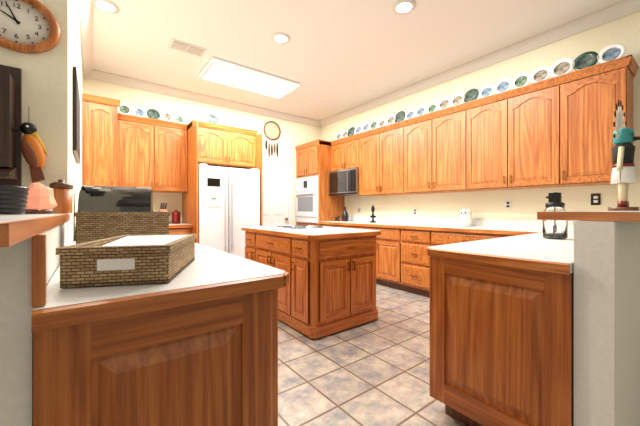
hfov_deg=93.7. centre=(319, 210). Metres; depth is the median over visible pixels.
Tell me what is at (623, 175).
kachina
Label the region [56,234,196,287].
basket
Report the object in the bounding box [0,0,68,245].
wall
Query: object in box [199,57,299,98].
ceiling panel
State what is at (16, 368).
wall
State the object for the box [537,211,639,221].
ledge
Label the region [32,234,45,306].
trim
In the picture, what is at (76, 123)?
picture
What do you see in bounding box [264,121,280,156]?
dreamcatcher
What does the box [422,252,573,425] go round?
base cabinet
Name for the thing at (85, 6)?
crown molding
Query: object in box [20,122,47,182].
bird
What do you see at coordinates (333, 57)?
ceiling
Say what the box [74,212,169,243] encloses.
basket
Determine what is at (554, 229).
lantern
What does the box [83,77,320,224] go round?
wall
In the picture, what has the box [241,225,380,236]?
island countertop
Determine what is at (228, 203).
fridge
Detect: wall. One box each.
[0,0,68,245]
[0,0,82,425]
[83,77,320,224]
[321,11,639,220]
[574,221,639,425]
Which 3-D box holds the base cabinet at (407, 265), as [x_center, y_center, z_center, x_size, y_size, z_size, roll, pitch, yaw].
[1.492,0.682,4.127,0.628,0.875,0.594,0,0,-37]
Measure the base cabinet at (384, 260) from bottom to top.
0.875 m
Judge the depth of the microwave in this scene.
5.37 m
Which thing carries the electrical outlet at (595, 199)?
attached to the wall at (528, 204)
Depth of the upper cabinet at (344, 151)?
5.43 m
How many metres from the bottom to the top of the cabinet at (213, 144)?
2.440 m
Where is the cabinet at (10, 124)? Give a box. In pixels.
[0,64,21,185]
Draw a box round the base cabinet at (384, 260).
[376,248,393,287]
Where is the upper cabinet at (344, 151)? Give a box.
[331,134,358,170]
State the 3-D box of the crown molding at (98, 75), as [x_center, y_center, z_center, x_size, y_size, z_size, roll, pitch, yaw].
[-1.634,-1.879,5.287,3.990,0.098,0.102,0,0,-37]
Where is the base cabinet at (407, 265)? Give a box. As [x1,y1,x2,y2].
[394,252,421,294]
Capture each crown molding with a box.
[78,0,93,75]
[83,70,317,126]
[318,0,639,126]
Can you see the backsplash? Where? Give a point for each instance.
(381, 220)
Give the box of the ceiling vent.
[168,39,206,56]
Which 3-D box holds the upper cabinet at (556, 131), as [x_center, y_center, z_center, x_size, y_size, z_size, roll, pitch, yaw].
[2.610,-0.785,2.886,0.348,1.070,0.523,0,0,-37]
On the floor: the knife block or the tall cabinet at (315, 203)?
the tall cabinet at (315, 203)
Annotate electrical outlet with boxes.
[505,200,511,208]
[591,194,600,204]
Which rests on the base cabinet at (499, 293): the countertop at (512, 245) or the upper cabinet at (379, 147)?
the countertop at (512, 245)
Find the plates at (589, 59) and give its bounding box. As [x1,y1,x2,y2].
[335,43,625,139]
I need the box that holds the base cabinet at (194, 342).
[31,279,288,425]
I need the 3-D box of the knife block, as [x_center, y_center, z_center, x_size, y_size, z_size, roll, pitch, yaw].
[-2.372,0.045,4.539,0.110,0.315,0.200,0,0,-37]
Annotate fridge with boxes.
[198,163,259,257]
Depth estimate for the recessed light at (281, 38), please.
3.35 m
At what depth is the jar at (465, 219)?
3.81 m
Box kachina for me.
[608,100,639,210]
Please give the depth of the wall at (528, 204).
3.62 m
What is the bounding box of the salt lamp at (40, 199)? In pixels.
[24,183,56,213]
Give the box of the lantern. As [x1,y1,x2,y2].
[542,192,567,238]
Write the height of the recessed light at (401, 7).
0.012 m
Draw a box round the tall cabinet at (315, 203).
[295,139,344,225]
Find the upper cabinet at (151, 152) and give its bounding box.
[117,113,187,192]
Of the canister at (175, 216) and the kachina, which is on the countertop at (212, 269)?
the canister at (175, 216)
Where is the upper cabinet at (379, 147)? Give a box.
[359,122,402,195]
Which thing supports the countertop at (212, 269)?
on the base cabinet at (194, 342)
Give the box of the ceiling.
[92,0,624,120]
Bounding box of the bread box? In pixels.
[74,185,152,240]
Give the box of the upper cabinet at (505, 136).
[459,78,558,191]
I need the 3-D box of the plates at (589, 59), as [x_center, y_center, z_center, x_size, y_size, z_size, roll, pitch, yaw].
[1.502,-1.432,4.237,0.062,0.202,3.983,0,0,-37]
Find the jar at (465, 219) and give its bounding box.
[459,208,472,225]
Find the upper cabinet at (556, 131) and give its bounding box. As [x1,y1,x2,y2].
[551,55,634,186]
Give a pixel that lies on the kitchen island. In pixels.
(329, 288)
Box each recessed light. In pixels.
[93,0,118,13]
[271,33,289,43]
[392,0,415,14]
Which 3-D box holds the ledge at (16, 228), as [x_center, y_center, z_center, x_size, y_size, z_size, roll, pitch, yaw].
[-0.990,0.033,0.870,0.343,0.034,1.412,0,0,-37]
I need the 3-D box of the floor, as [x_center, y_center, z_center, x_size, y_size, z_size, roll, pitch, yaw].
[-0.605,1.145,0.921,8.150,0.050,8.600,0,0,-37]
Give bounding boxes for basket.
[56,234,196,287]
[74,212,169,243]
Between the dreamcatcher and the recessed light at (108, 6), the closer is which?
the recessed light at (108, 6)
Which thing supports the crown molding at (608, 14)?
attached to the wall at (528, 204)
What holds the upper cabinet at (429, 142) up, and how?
attached to the wall at (528, 204)
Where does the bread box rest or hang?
on the countertop at (212, 269)
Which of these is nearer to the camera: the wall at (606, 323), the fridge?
the wall at (606, 323)
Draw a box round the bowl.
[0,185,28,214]
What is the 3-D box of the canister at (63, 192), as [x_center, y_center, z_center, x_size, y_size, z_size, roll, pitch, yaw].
[-1.262,-0.069,1.465,0.088,0.166,0.088,0,0,-37]
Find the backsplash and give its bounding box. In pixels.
[348,216,573,227]
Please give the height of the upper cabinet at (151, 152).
1.040 m
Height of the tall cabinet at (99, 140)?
1.633 m
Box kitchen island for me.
[241,229,380,338]
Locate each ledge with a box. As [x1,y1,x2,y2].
[0,214,69,246]
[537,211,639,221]
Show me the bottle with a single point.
(345, 216)
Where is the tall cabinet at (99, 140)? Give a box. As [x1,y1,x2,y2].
[82,93,119,185]
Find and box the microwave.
[329,167,359,195]
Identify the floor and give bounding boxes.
[278,284,465,425]
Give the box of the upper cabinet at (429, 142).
[399,105,466,193]
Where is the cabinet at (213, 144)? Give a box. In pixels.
[182,120,262,242]
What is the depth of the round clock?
1.43 m
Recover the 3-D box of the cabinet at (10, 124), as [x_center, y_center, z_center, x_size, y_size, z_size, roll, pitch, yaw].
[-1.477,-0.385,1.230,0.341,0.570,0.250,0,0,-37]
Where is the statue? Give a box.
[370,205,375,222]
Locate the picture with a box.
[73,66,79,163]
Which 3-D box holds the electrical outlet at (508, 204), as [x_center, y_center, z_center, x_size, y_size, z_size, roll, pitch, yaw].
[2.269,-0.070,3.618,0.008,0.114,0.072,0,0,-37]
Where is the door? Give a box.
[263,158,291,225]
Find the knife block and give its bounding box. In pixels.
[159,203,167,211]
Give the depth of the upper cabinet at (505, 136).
3.32 m
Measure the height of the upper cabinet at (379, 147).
1.070 m
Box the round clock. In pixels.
[0,0,60,53]
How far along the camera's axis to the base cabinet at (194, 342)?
0.77 m
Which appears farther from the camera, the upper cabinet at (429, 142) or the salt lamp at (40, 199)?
the upper cabinet at (429, 142)
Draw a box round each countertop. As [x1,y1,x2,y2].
[31,223,288,322]
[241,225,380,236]
[318,220,573,267]
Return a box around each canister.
[49,179,72,212]
[172,210,179,223]
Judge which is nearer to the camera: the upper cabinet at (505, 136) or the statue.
the upper cabinet at (505, 136)
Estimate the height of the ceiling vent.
0.015 m
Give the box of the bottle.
[342,207,348,220]

